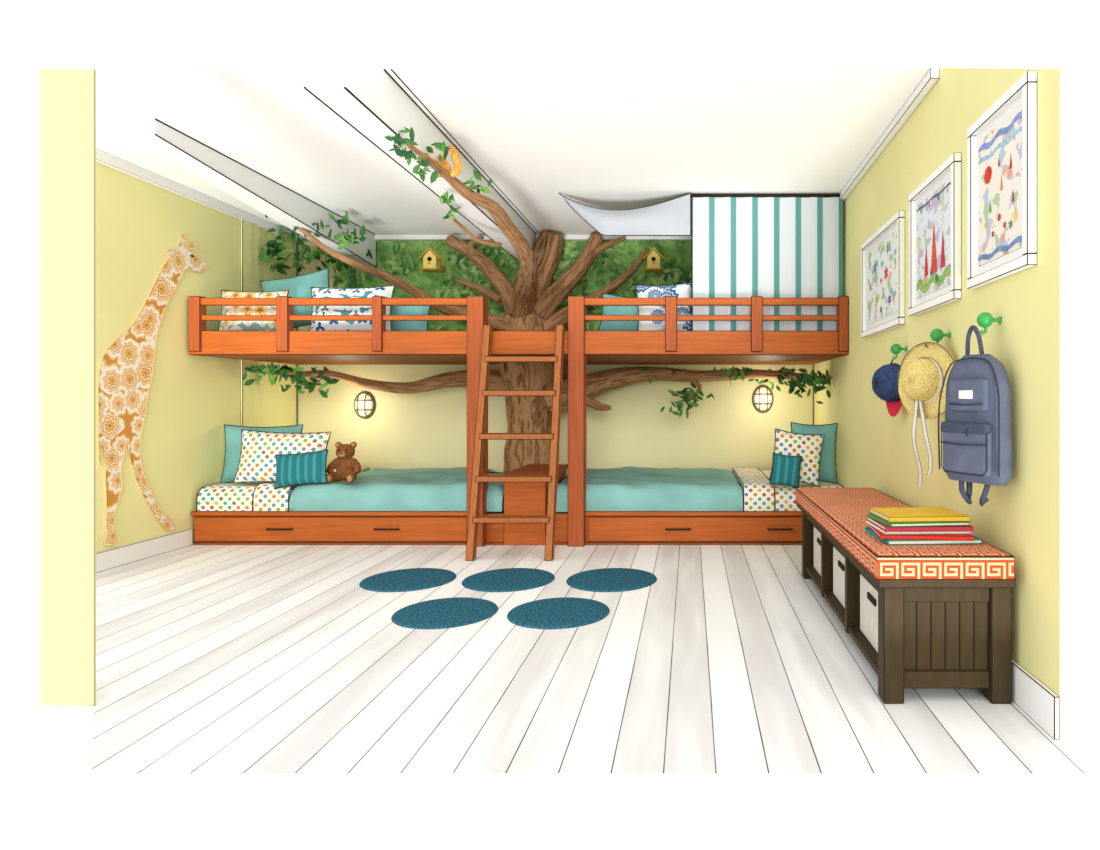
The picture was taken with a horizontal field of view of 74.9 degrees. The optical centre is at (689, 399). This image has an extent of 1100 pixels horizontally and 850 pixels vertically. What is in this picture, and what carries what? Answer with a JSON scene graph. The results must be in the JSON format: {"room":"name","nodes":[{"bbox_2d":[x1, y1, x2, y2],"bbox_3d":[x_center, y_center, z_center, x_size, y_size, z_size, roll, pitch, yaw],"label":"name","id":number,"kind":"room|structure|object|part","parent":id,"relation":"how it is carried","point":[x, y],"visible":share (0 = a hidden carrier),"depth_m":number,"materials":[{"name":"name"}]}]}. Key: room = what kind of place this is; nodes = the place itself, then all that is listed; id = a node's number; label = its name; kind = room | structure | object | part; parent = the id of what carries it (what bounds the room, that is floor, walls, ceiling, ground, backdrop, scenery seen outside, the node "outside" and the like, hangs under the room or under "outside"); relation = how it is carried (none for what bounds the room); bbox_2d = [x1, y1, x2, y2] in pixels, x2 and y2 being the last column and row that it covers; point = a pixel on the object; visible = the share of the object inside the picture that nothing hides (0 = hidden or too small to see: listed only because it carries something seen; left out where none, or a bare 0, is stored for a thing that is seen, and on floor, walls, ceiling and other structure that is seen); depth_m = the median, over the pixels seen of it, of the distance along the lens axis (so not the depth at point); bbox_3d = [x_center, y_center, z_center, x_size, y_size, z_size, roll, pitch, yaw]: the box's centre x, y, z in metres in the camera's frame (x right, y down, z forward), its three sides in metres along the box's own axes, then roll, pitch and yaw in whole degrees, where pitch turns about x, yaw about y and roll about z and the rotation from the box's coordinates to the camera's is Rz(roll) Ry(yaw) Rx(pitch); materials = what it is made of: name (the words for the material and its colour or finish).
{"room":"bedroom","nodes":[
{"label":"bedroom","id":0,"kind":"room"},
{"bbox_2d":[41,69,95,705],"bbox_3d":[-2.239,-0.045,2.521,0.194,2.290,0.010,0,0,0],"label":"wall","id":1,"kind":"structure","parent":0,"point":[68,96],"depth_m":2.52,"materials":[{"name":"paint"}]},
{"bbox_2d":[96,162,295,552],"bbox_3d":[-3.800,-0.245,5.485,0.020,2.690,2.530,0,0,0],"label":"wall","id":2,"kind":"structure","parent":0,"point":[191,398],"depth_m":5.13,"materials":[{"name":"yellow paint"}]},
{"bbox_2d":[96,529,191,572],"bbox_3d":[-3.781,1.038,4.765,0.018,0.125,1.090,0,0,0],"label":"baseboard","id":3,"kind":"structure","parent":2,"relation":"attached to","point":[119,556],"depth_m":4.82,"materials":[{"name":"white paint"}]},
{"bbox_2d":[97,234,205,545],"bbox_3d":[-3.783,-0.139,4.970,0.013,2.205,1.006,0,0,0],"label":"cutout","id":4,"kind":"object","parent":2,"relation":"attached to","point":[125,371],"visible":1,"depth_m":4.75,"materials":[{"name":"paper"}]},
{"bbox_2d":[96,148,297,240],"bbox_3d":[-3.770,-1.555,5.455,0.040,0.070,2.490,0,0,0],"label":"trim","id":5,"kind":"structure","parent":2,"relation":"attached to","point":[102,157],"depth_m":5.15,"materials":[{"name":"white paint"}]},
{"bbox_2d":[241,220,250,426],"bbox_3d":[-3.780,-0.245,5.960,0.020,2.690,0.120,0,0,0],"label":"trim","id":6,"kind":"structure","parent":2,"relation":"attached to","point":[245,226],"depth_m":5.94,"materials":[{"name":"yellow paint"}]},
{"bbox_2d":[251,224,258,426],"bbox_3d":[-3.784,-0.245,6.080,0.012,2.690,0.120,0,0,0],"label":"trim","id":7,"kind":"structure","parent":2,"relation":"attached to","point":[254,229],"depth_m":6.09,"materials":[{"name":"yellow paint"}]},
{"bbox_2d":[79,55,939,233],"bbox_3d":[-1.297,-1.620,5.050,4.986,0.060,3.400,0,0,0],"label":"ceiling","id":8,"kind":"structure","parent":0,"point":[613,132],"depth_m":4.00,"materials":[{"name":"paint"}]},
{"bbox_2d":[123,118,375,266],"bbox_3d":[-3.110,-1.435,5.345,0.180,0.310,2.790,0,0,0],"label":"ceiling beam","id":9,"kind":"structure","parent":8,"relation":"attached to","point":[141,130],"depth_m":4.84,"materials":[{"name":"paint"}]},
{"bbox_2d":[154,118,376,266],"bbox_3d":[-3.107,-1.433,5.347,0.185,0.317,2.795,0,0,0],"label":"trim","id":10,"kind":"structure","parent":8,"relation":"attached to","point":[154,118],"depth_m":4.82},
{"bbox_2d":[306,69,536,260],"bbox_3d":[-1.555,-1.460,4.860,0.170,0.260,3.760,0,0,0],"label":"ceiling beam","id":11,"kind":"structure","parent":8,"relation":"attached to","point":[374,87],"depth_m":3.59,"materials":[{"name":"paint"}]},
{"bbox_2d":[304,69,538,261],"bbox_3d":[-1.538,-1.458,4.862,0.212,0.267,3.764,0,0,0],"label":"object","id":12,"kind":"object","parent":8,"relation":"attached to","point":[389,75],"visible":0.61,"depth_m":3.91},
{"bbox_2d":[559,193,690,235],"bbox_3d":[-0.497,-1.416,5.312,1.011,0.331,0.064,0,0,0],"label":"fabric valance","id":13,"kind":"object","parent":8,"relation":"attached to","point":[672,217],"visible":1,"depth_m":5.32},
{"bbox_2d":[691,194,842,330],"bbox_3d":[0.586,-1.045,5.370,1.211,1.070,0.023,0,0,0],"label":"striped curtain","id":14,"kind":"object","parent":8,"relation":"hanging from","point":[743,245],"visible":0.85,"depth_m":5.37,"materials":[{"name":"fabric"}]},
{"bbox_3d":[0.586,-1.568,5.370,1.211,0.024,0.023,0,0,0],"label":"curtain rod","id":15,"kind":"part","parent":14,"relation":"part of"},
{"bbox_2d":[298,241,812,475],"bbox_3d":[-1.297,-0.245,6.800,5.186,2.690,0.100,0,0,0],"label":"wall","id":16,"kind":"structure","parent":0,"point":[428,429],"depth_m":6.75,"materials":[{"name":"yellow paint"}]},
{"bbox_2d":[296,241,297,424],"bbox_3d":[-3.784,-0.245,6.744,0.012,2.690,0.012,0,0,0],"label":"trim","id":17,"kind":"structure","parent":16,"relation":"attached to","point":[296,241],"depth_m":6.74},
{"bbox_2d":[354,391,375,418],"bbox_3d":[-3.130,0.048,6.716,0.200,0.260,0.138,0,0,0],"label":"wall sconce","id":18,"kind":"object","parent":16,"relation":"attached to","point":[364,402],"visible":1,"depth_m":6.69,"materials":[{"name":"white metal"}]},
{"bbox_3d":[-3.130,0.048,6.735,0.200,0.260,0.030,0,0,0],"label":"plate","id":19,"kind":"part","parent":18,"relation":"part of","materials":[{"name":"glass"}]},
{"bbox_2d":[298,234,690,240],"bbox_3d":[-1.322,-1.562,6.730,4.936,0.055,0.040,0,0,0],"label":"trim","id":20,"kind":"structure","parent":16,"relation":"attached to","point":[379,237],"depth_m":6.71,"materials":[{"name":"white paint"}]},
{"bbox_2d":[243,127,832,472],"bbox_3d":[-1.308,-0.406,5.177,4.968,2.351,3.426,0,0,0],"label":"tree","id":21,"kind":"object","parent":16,"relation":"attached to","point":[532,293],"visible":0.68,"depth_m":6.41,"materials":[{"name":"green plant"}]},
{"bbox_2d":[419,247,445,272],"bbox_3d":[-2.359,-1.281,6.520,0.180,0.206,0.440,0,0,0],"label":"birdhouse","id":22,"kind":"object","parent":21,"relation":"attached to","point":[431,259],"visible":1,"depth_m":6.34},
{"bbox_3d":[-2.404,-1.329,6.400,0.090,0.110,0.150,0,0,0],"label":"roof panel","id":23,"kind":"part","parent":22,"relation":"part of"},
{"bbox_3d":[-2.359,-1.185,6.394,0.167,0.014,0.156,0,0,0],"label":"board","id":24,"kind":"part","parent":22,"relation":"part of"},
{"bbox_3d":[-2.314,-1.329,6.400,0.090,0.110,0.150,0,0,0],"label":"roof panel","id":25,"kind":"part","parent":22,"relation":"part of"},
{"bbox_2d":[435,146,461,177],"bbox_3d":[-1.398,-1.376,4.048,0.150,0.190,0.072,0,0,-16],"label":"squirrel","id":26,"kind":"object","parent":21,"relation":"on","point":[455,159],"visible":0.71,"depth_m":4.03,"materials":[{"name":"fur"}]},
{"bbox_2d":[644,247,663,272],"bbox_3d":[-0.329,-1.281,6.520,0.180,0.206,0.440,0,0,0],"label":"birdhouse","id":27,"kind":"object","parent":21,"relation":"attached to","point":[653,257],"visible":1,"depth_m":6.34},
{"bbox_3d":[-0.374,-1.329,6.400,0.090,0.110,0.150,0,0,0],"label":"roof panel","id":28,"kind":"part","parent":27,"relation":"part of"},
{"bbox_3d":[-0.329,-1.185,6.394,0.167,0.014,0.156,0,0,0],"label":"board","id":29,"kind":"part","parent":27,"relation":"part of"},
{"bbox_2d":[752,386,772,411],"bbox_3d":[0.701,-0.010,6.716,0.200,0.260,0.138,0,0,0],"label":"wall sconce","id":30,"kind":"object","parent":16,"relation":"attached to","point":[762,398],"visible":1,"depth_m":6.69,"materials":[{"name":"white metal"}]},
{"bbox_2d":[813,365,813,424],"bbox_3d":[1.190,-0.245,6.744,0.012,2.690,0.012,0,0,0],"label":"trim","id":31,"kind":"structure","parent":16,"relation":"attached to","point":[813,365],"depth_m":6.74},
{"bbox_2d":[40,544,1095,777],"bbox_3d":[-1.297,1.106,4.405,4.986,0.012,4.690,0,0,0],"label":"floor","id":32,"kind":"structure","parent":0,"point":[213,661],"depth_m":2.71,"materials":[{"name":"white wood"}]},
{"bbox_2d":[359,568,455,591],"bbox_3d":[-1.717,1.094,4.278,0.550,0.012,0.550,0,0,0],"label":"round rug","id":33,"kind":"object","parent":32,"relation":"on","point":[413,579],"visible":1,"depth_m":4.22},
{"bbox_2d":[391,597,497,628],"bbox_3d":[-1.260,1.094,3.615,0.520,0.012,0.520,0,0,0],"label":"round rug","id":34,"kind":"object","parent":32,"relation":"on","point":[442,613],"visible":1,"depth_m":3.57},
{"bbox_2d":[462,568,554,591],"bbox_3d":[-1.106,1.094,4.278,0.550,0.012,0.550,0,0,0],"label":"round rug","id":35,"kind":"object","parent":32,"relation":"on","point":[508,579],"visible":1,"depth_m":4.22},
{"bbox_2d":[465,325,564,560],"bbox_3d":[-1.238,0.270,5.022,0.595,1.660,0.492,0,0,0],"label":"ladder","id":36,"kind":"object","parent":32,"relation":"on","point":[474,519],"visible":1,"depth_m":4.98,"materials":[{"name":"brown wood"}]},
{"bbox_3d":[-1.508,0.270,5.022,0.055,1.660,0.492,0,0,0],"label":"rail","id":37,"kind":"part","parent":36,"relation":"part of","materials":[{"name":"brown wood"}]},
{"bbox_3d":[-0.968,0.270,5.022,0.055,1.660,0.492,0,0,0],"label":"rail","id":38,"kind":"part","parent":36,"relation":"part of","materials":[{"name":"brown wood"}]},
{"bbox_2d":[188,296,847,546],"bbox_3d":[-1.296,0.159,5.995,4.978,1.881,1.490,0,0,0],"label":"bunk bed","id":39,"kind":"object","parent":32,"relation":"on","point":[579,527],"visible":0.84,"depth_m":5.28,"materials":[{"name":"orange wood"}]},
{"bbox_3d":[-3.725,-0.573,5.293,0.091,0.417,0.075,0,0,0],"label":"guard post","id":40,"kind":"part","parent":39,"relation":"part of","materials":[{"name":"orange wood"}]},
{"bbox_2d":[196,482,263,510],"bbox_3d":[-3.547,0.761,6.009,0.433,0.204,1.362,0,0,0],"label":"sheet","id":41,"kind":"object","parent":39,"relation":"on","point":[231,496],"visible":0.44,"depth_m":5.34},
{"bbox_2d":[220,424,302,482],"bbox_3d":[-3.460,0.435,5.660,0.637,0.475,0.193,0,0,-5],"label":"pillow","id":42,"kind":"object","parent":41,"relation":"on","point":[233,438],"visible":0.37,"depth_m":5.61,"materials":[{"name":"fabric"}]},
{"bbox_3d":[-3.110,0.979,5.298,0.196,0.014,0.025,0,0,0],"label":"drawer pull","id":43,"kind":"part","parent":39,"relation":"part of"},
{"bbox_3d":[-3.065,-0.573,5.293,0.091,0.417,0.075,0,0,0],"label":"guard post","id":44,"kind":"part","parent":39,"relation":"part of","materials":[{"name":"orange wood"}]},
{"bbox_2d":[252,468,369,510],"bbox_3d":[-3.196,0.748,6.009,0.276,0.218,1.362,0,0,0],"label":"band","id":45,"kind":"object","parent":39,"relation":"on","point":[265,497],"visible":0.33,"depth_m":5.34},
{"bbox_2d":[274,449,327,488],"bbox_3d":[-2.990,0.530,5.384,0.426,0.298,0.128,0,0,-3],"label":"cushion","id":46,"kind":"object","parent":45,"relation":"on","point":[310,467],"visible":1,"depth_m":5.35,"materials":[{"name":"fabric"}]},
{"bbox_3d":[-2.731,0.863,5.322,2.109,0.034,0.035,0,0,0],"label":"rail","id":47,"kind":"part","parent":39,"relation":"part of","materials":[{"name":"orange wood"}]},
{"bbox_3d":[-2.727,0.981,5.325,2.071,0.186,0.030,0,0,0],"label":"drawer","id":48,"kind":"part","parent":39,"relation":"part of","materials":[{"name":"orange wood"}]},
{"bbox_3d":[-2.716,-0.742,5.287,2.094,0.057,0.045,0,0,0],"label":"guard rail","id":49,"kind":"part","parent":39,"relation":"part of","materials":[{"name":"orange wood"}]},
{"bbox_3d":[-2.716,-0.620,5.287,2.094,0.042,0.025,0,0,0],"label":"guard rail","id":50,"kind":"part","parent":39,"relation":"part of","materials":[{"name":"orange wood"}]},
{"bbox_3d":[-2.352,-0.573,5.293,0.076,0.417,0.075,0,0,0],"label":"guard post","id":51,"kind":"part","parent":39,"relation":"part of","materials":[{"name":"orange wood"}]},
{"bbox_3d":[-2.299,0.979,5.298,0.196,0.014,0.025,0,0,0],"label":"drawer pull","id":52,"kind":"part","parent":39,"relation":"part of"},
{"bbox_2d":[288,467,504,512],"bbox_3d":[-2.242,0.749,6.003,1.638,0.231,1.375,0,0,0],"label":"duvet","id":53,"kind":"object","parent":39,"relation":"on","point":[378,489],"visible":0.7,"depth_m":5.34,"materials":[{"name":"teal fabric"}]},
{"bbox_2d":[233,429,330,482],"bbox_3d":[-3.200,0.450,5.500,0.716,0.440,0.194,0,0,0],"label":"dotted pillow","id":54,"kind":"object","parent":53,"relation":"on","point":[259,449],"visible":0.71,"depth_m":5.44,"materials":[{"name":"fabric"}]},
{"bbox_2d":[326,442,360,482],"bbox_3d":[-2.718,0.487,5.493,0.258,0.312,0.211,0,0,-6],"label":"teddy bear","id":55,"kind":"object","parent":53,"relation":"on","point":[347,468],"visible":1,"depth_m":5.49},
{"bbox_3d":[-1.612,0.159,5.310,0.129,1.881,0.120,0,0,0],"label":"post","id":56,"kind":"part","parent":39,"relation":"part of","materials":[{"name":"orange wood"}]},
{"bbox_3d":[-1.292,1.091,5.318,4.956,0.019,0.024,0,0,0],"label":"toe rail","id":57,"kind":"part","parent":39,"relation":"part of","materials":[{"name":"orange wood"}]},
{"bbox_3d":[-0.855,0.159,5.310,0.125,1.881,0.120,0,0,0],"label":"post","id":58,"kind":"part","parent":39,"relation":"part of","materials":[{"name":"orange wood"}]},
{"bbox_2d":[556,466,743,512],"bbox_3d":[-0.332,0.744,6.005,1.482,0.242,1.369,0,0,0],"label":"duvet","id":59,"kind":"object","parent":39,"relation":"on","point":[629,488],"visible":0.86,"depth_m":5.35,"materials":[{"name":"teal fabric"}]},
{"bbox_3d":[-0.142,-0.573,5.293,0.087,0.417,0.075,0,0,0],"label":"guard post","id":60,"kind":"part","parent":39,"relation":"part of","materials":[{"name":"orange wood"}]},
{"bbox_3d":[-0.091,0.979,5.298,0.196,0.014,0.025,0,0,0],"label":"drawer pull","id":61,"kind":"part","parent":39,"relation":"part of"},
{"bbox_3d":[0.193,0.863,5.322,1.980,0.034,0.035,0,0,0],"label":"rail","id":62,"kind":"part","parent":39,"relation":"part of","materials":[{"name":"orange wood"}]},
{"bbox_3d":[0.197,0.981,5.325,1.942,0.186,0.030,0,0,0],"label":"drawer","id":63,"kind":"part","parent":39,"relation":"part of","materials":[{"name":"orange wood"}]},
{"bbox_3d":[0.193,-0.742,5.287,1.995,0.057,0.045,0,0,0],"label":"guard rail","id":64,"kind":"part","parent":39,"relation":"part of","materials":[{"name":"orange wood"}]},
{"bbox_3d":[0.193,-0.620,5.287,1.995,0.042,0.025,0,0,0],"label":"guard rail","id":65,"kind":"part","parent":39,"relation":"part of","materials":[{"name":"orange wood"}]},
{"bbox_2d":[733,468,774,510],"bbox_3d":[0.527,0.748,6.009,0.242,0.218,1.362,0,0,0],"label":"band","id":66,"kind":"object","parent":39,"relation":"on","point":[758,495],"visible":0.9,"depth_m":5.35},
{"bbox_3d":[0.503,-0.573,5.293,0.087,0.417,0.075,0,0,0],"label":"guard post","id":67,"kind":"part","parent":39,"relation":"part of","materials":[{"name":"orange wood"}]},
{"bbox_3d":[0.683,0.979,5.298,0.196,0.014,0.025,0,0,0],"label":"drawer pull","id":68,"kind":"part","parent":39,"relation":"part of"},
{"bbox_2d":[769,453,801,487],"bbox_3d":[0.730,0.535,5.330,0.253,0.269,0.086,0,0,5],"label":"cushion","id":69,"kind":"object","parent":39,"relation":"on","point":[785,468],"visible":1,"depth_m":5.30,"materials":[{"name":"fabric"}]},
{"bbox_2d":[760,470,842,510],"bbox_3d":[0.912,0.761,6.009,0.534,0.203,1.362,0,0,0],"label":"sheet","id":70,"kind":"object","parent":39,"relation":"on","point":[785,496],"visible":0.2,"depth_m":5.36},
{"bbox_2d":[769,428,824,486],"bbox_3d":[0.830,0.445,5.429,0.432,0.447,0.130,0,0,3],"label":"dotted pillow","id":71,"kind":"object","parent":70,"relation":"on","point":[808,446],"visible":0.74,"depth_m":5.39,"materials":[{"name":"fabric"}]},
{"bbox_2d":[791,422,837,483],"bbox_3d":[0.985,0.420,5.560,0.388,0.492,0.137,0,0,-3],"label":"pillow","id":72,"kind":"object","parent":70,"relation":"on","point":[828,468],"visible":0.59,"depth_m":5.52,"materials":[{"name":"fabric"}]},
{"bbox_3d":[1.153,-0.573,5.293,0.076,0.417,0.075,0,0,0],"label":"guard post","id":73,"kind":"part","parent":39,"relation":"part of","materials":[{"name":"orange wood"}]},
{"bbox_3d":[-2.890,-0.454,5.924,1.687,0.118,1.052,0,0,0],"label":"mattress","id":74,"kind":"object","parent":39,"relation":"on","visible":0},
{"bbox_2d":[218,290,288,330],"bbox_3d":[-3.420,-0.685,5.479,0.525,0.363,0.161,0,0,-2],"label":"floral pillow","id":75,"kind":"object","parent":74,"relation":"on","point":[225,310],"visible":0.42,"depth_m":5.42,"materials":[{"name":"fabric"}]},
{"bbox_2d":[260,268,328,327],"bbox_3d":[-3.220,-0.810,5.750,0.646,0.567,0.184,0,0,-4],"label":"pillow","id":76,"kind":"object","parent":74,"relation":"on","point":[300,286],"visible":0.43,"depth_m":5.70,"materials":[{"name":"fabric"}]},
{"bbox_2d":[309,285,394,330],"bbox_3d":[-2.660,-0.700,5.499,0.674,0.416,0.178,0,0,2],"label":"leaf pillow","id":77,"kind":"object","parent":74,"relation":"on","point":[385,291],"visible":0.48,"depth_m":5.44,"materials":[{"name":"fabric"}]},
{"bbox_2d":[391,306,430,330],"bbox_3d":[-2.420,-0.675,5.721,0.622,0.375,0.160,0,0,-1],"label":"pillow","id":78,"kind":"object","parent":74,"relation":"on","point":[395,310],"visible":0.23,"depth_m":5.66,"materials":[{"name":"fabric"}]},
{"bbox_3d":[0.193,-0.453,5.920,1.893,0.119,1.061,0,0,0],"label":"mattress","id":79,"kind":"object","parent":39,"relation":"on","visible":0},
{"bbox_2d":[598,293,637,330],"bbox_3d":[-0.500,-0.680,5.680,0.496,0.390,0.146,0,0,2],"label":"pillow","id":80,"kind":"object","parent":79,"relation":"on","point":[606,310],"visible":0.32,"depth_m":5.62,"materials":[{"name":"fabric"}]},
{"bbox_2d":[635,282,690,330],"bbox_3d":[-0.190,-0.710,5.490,0.488,0.446,0.160,0,0,2],"label":"pillow","id":81,"kind":"object","parent":79,"relation":"on","point":[683,290],"visible":0.45,"depth_m":5.44,"materials":[{"name":"fabric"}]},
{"bbox_2d":[507,597,609,628],"bbox_3d":[-0.676,1.094,3.615,0.520,0.012,0.520,0,0,0],"label":"round rug","id":82,"kind":"object","parent":32,"relation":"on","point":[564,612],"visible":1,"depth_m":3.57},
{"bbox_2d":[566,568,656,591],"bbox_3d":[-0.477,1.094,4.278,0.550,0.012,0.550,0,0,0],"label":"round rug","id":83,"kind":"object","parent":32,"relation":"on","point":[605,579],"visible":1,"depth_m":4.22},
{"bbox_2d":[795,488,1015,703],"bbox_3d":[0.913,0.825,3.447,0.503,0.550,1.926,0,0,0],"label":"storage bench","id":84,"kind":"object","parent":32,"relation":"on","point":[921,616],"visible":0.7,"depth_m":2.56,"materials":[{"name":"brown wood"}]},
{"bbox_3d":[0.738,0.885,4.340,0.075,0.430,0.080,0,0,0],"label":"leg","id":85,"kind":"part","parent":84,"relation":"part of","materials":[{"name":"brown wood"}]},
{"bbox_3d":[0.746,0.818,3.455,0.008,0.025,0.120,0,0,0],"label":"basket handle","id":86,"kind":"part","parent":84,"relation":"part of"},
{"bbox_3d":[0.723,0.695,3.455,0.025,0.050,1.690,0,0,0],"label":"rail","id":87,"kind":"part","parent":84,"relation":"part of","materials":[{"name":"brown wood"}]},
{"bbox_2d":[806,565,877,674],"bbox_3d":[0.922,1.030,3.455,0.425,0.030,1.750,0,0,0],"label":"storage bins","id":88,"kind":"object","parent":84,"relation":"attached to","point":[867,647],"depth_m":3.14,"materials":[{"name":"brown wood"}]},
{"bbox_3d":[0.746,0.818,2.875,0.008,0.025,0.120,0,0,0],"label":"basket handle","id":89,"kind":"part","parent":84,"relation":"part of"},
{"bbox_3d":[0.738,0.885,2.570,0.075,0.430,0.080,0,0,0],"label":"leg","id":90,"kind":"part","parent":84,"relation":"part of","materials":[{"name":"brown wood"}]},
{"bbox_2d":[865,507,982,544],"bbox_3d":[0.921,0.500,2.793,0.393,0.098,0.307,0,0,0],"label":"book stack","id":91,"kind":"object","parent":84,"relation":"on","point":[908,525],"visible":1,"depth_m":2.68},
{"bbox_3d":[0.932,0.703,2.560,0.315,0.065,0.030,0,0,0],"label":"rail","id":92,"kind":"part","parent":84,"relation":"part of","materials":[{"name":"brown wood"}]},
{"bbox_3d":[0.932,1.018,2.560,0.315,0.065,0.030,0,0,0],"label":"rail","id":93,"kind":"part","parent":84,"relation":"part of","materials":[{"name":"brown wood"}]},
{"bbox_3d":[1.127,0.885,2.570,0.075,0.430,0.080,0,0,0],"label":"leg","id":94,"kind":"part","parent":84,"relation":"part of","materials":[{"name":"brown wood"}]},
{"bbox_2d":[814,68,1060,739],"bbox_3d":[1.198,-0.245,4.506,0.004,2.690,4.487,0,0,0],"label":"wall","id":95,"kind":"structure","parent":0,"point":[1021,518],"depth_m":2.90,"materials":[{"name":"yellow paint"}]},
{"bbox_2d":[861,210,904,337],"bbox_3d":[1.179,-0.738,4.325,0.035,0.635,0.870,0,0,0],"label":"framed picture","id":96,"kind":"object","parent":95,"relation":"attached to","point":[883,252],"visible":1,"depth_m":4.28,"materials":[{"name":"paper"}]},
{"bbox_3d":[1.179,-0.738,4.740,0.035,0.555,0.040,0,0,0],"label":"frame","id":97,"kind":"part","parent":96,"relation":"part of","materials":[{"name":"white paint"}]},
{"bbox_3d":[1.179,-1.035,4.325,0.035,0.040,0.870,0,0,0],"label":"frame","id":98,"kind":"part","parent":96,"relation":"part of","materials":[{"name":"white paint"}]},
{"bbox_3d":[1.179,-0.440,4.325,0.035,0.040,0.870,0,0,0],"label":"frame","id":99,"kind":"part","parent":96,"relation":"part of","materials":[{"name":"white paint"}]},
{"bbox_3d":[1.179,-0.738,3.910,0.035,0.555,0.040,0,0,0],"label":"frame","id":100,"kind":"part","parent":96,"relation":"part of","materials":[{"name":"white paint"}]},
{"bbox_2d":[840,68,939,201],"bbox_3d":[1.173,-1.565,5.050,0.045,0.050,3.400,0,0,0],"label":"trim","id":101,"kind":"structure","parent":95,"relation":"attached to","point":[933,74],"depth_m":3.97,"materials":[{"name":"white paint"}]},
{"bbox_2d":[890,344,907,359],"bbox_3d":[1.151,-0.266,3.860,0.090,0.090,0.060,0,0,0],"label":"wall hook","id":102,"kind":"object","parent":95,"relation":"attached to","point":[895,349],"visible":1,"depth_m":3.84,"materials":[{"name":"green paint"}]},
{"bbox_2d":[872,359,901,416],"bbox_3d":[1.089,-0.068,3.887,0.133,0.322,0.242,0,0,-24],"label":"baseball cap","id":103,"kind":"object","parent":102,"relation":"hanging from","point":[885,378],"visible":0.8,"depth_m":3.85,"materials":[{"name":"blue fabric"}]},
{"bbox_3d":[1.090,-0.096,3.897,0.123,0.217,0.216,0,0,-24],"label":"crown","id":104,"kind":"part","parent":103,"relation":"part of","materials":[{"name":"blue fabric"}]},
{"bbox_3d":[1.136,-0.281,3.860,0.060,0.060,0.060,0,0,0],"label":"knob","id":105,"kind":"part","parent":102,"relation":"part of","materials":[{"name":"green paint"}]},
{"bbox_2d":[909,153,961,315],"bbox_3d":[1.179,-0.767,3.400,0.035,0.645,0.640,0,0,0],"label":"framed picture","id":106,"kind":"object","parent":95,"relation":"attached to","point":[935,206],"visible":1,"depth_m":3.34,"materials":[{"name":"paper"}]},
{"bbox_3d":[1.179,-0.767,3.700,0.035,0.565,0.040,0,0,0],"label":"frame","id":107,"kind":"part","parent":106,"relation":"part of","materials":[{"name":"white paint"}]},
{"bbox_3d":[1.179,-1.070,3.400,0.035,0.040,0.640,0,0,0],"label":"frame","id":108,"kind":"part","parent":106,"relation":"part of","materials":[{"name":"white paint"}]},
{"bbox_3d":[1.179,-0.465,3.400,0.035,0.040,0.640,0,0,0],"label":"frame","id":109,"kind":"part","parent":106,"relation":"part of","materials":[{"name":"white paint"}]},
{"bbox_3d":[1.179,-0.767,3.100,0.035,0.565,0.040,0,0,0],"label":"frame","id":110,"kind":"part","parent":106,"relation":"part of","materials":[{"name":"white paint"}]},
{"bbox_2d":[930,329,950,344],"bbox_3d":[1.151,-0.284,3.219,0.090,0.090,0.060,0,0,0],"label":"wall hook","id":111,"kind":"object","parent":95,"relation":"attached to","point":[937,335],"visible":0.99,"depth_m":3.20,"materials":[{"name":"green paint"}]},
{"bbox_2d":[898,342,955,484],"bbox_3d":[1.060,0.063,3.220,0.109,0.664,0.357,0,0,-29],"label":"straw hat","id":112,"kind":"object","parent":111,"relation":"hanging from","point":[922,370],"visible":0.92,"depth_m":3.19,"materials":[{"name":"beige wicker"}]},
{"bbox_3d":[1.136,-0.299,3.219,0.060,0.060,0.060,0,0,0],"label":"knob","id":113,"kind":"part","parent":111,"relation":"part of","materials":[{"name":"green paint"}]},
{"bbox_3d":[1.156,-0.276,3.219,0.080,0.074,0.028,0,0,0],"label":"stem","id":114,"kind":"part","parent":111,"relation":"part of","materials":[{"name":"green paint"}]},
{"bbox_2d":[977,312,1001,335],"bbox_3d":[1.151,-0.293,2.696,0.090,0.090,0.060,0,0,0],"label":"wall hook","id":115,"kind":"object","parent":95,"relation":"attached to","point":[985,319],"visible":1,"depth_m":2.68,"materials":[{"name":"green paint"}]},
{"bbox_2d":[938,325,1013,505],"bbox_3d":[1.070,0.057,2.647,0.131,0.687,0.301,0,0,-24],"label":"backpack","id":116,"kind":"object","parent":115,"relation":"hanging from","point":[976,429],"visible":1,"depth_m":2.59,"materials":[{"name":"fabric"}]},
{"bbox_3d":[1.136,-0.308,2.696,0.060,0.060,0.060,0,0,0],"label":"knob","id":117,"kind":"part","parent":115,"relation":"part of","materials":[{"name":"green paint"}]},
{"bbox_2d":[967,71,1036,288],"bbox_3d":[1.179,-0.800,2.674,0.035,0.670,0.527,0,0,0],"label":"framed picture","id":118,"kind":"object","parent":95,"relation":"attached to","point":[1002,143],"visible":1,"depth_m":2.64,"materials":[{"name":"paper"}]},
{"bbox_3d":[1.179,-0.800,2.917,0.035,0.590,0.040,0,0,0],"label":"frame","id":119,"kind":"part","parent":118,"relation":"part of","materials":[{"name":"white paint"}]},
{"bbox_3d":[1.179,-1.115,2.674,0.035,0.040,0.527,0,0,0],"label":"frame","id":120,"kind":"part","parent":118,"relation":"part of","materials":[{"name":"white paint"}]},
{"bbox_3d":[1.179,-0.485,2.674,0.035,0.040,0.527,0,0,0],"label":"frame","id":121,"kind":"part","parent":118,"relation":"part of","materials":[{"name":"white paint"}]},
{"bbox_3d":[1.179,-0.800,2.430,0.035,0.590,0.040,0,0,0],"label":"frame","id":122,"kind":"part","parent":118,"relation":"part of","materials":[{"name":"white paint"}]},
{"bbox_2d":[1012,660,1058,739],"bbox_3d":[1.187,1.030,3.787,0.018,0.140,3.047,0,0,0],"label":"baseboard","id":123,"kind":"structure","parent":95,"relation":"attached to","point":[1033,697],"depth_m":2.38,"materials":[{"name":"white paint"}]}
]}

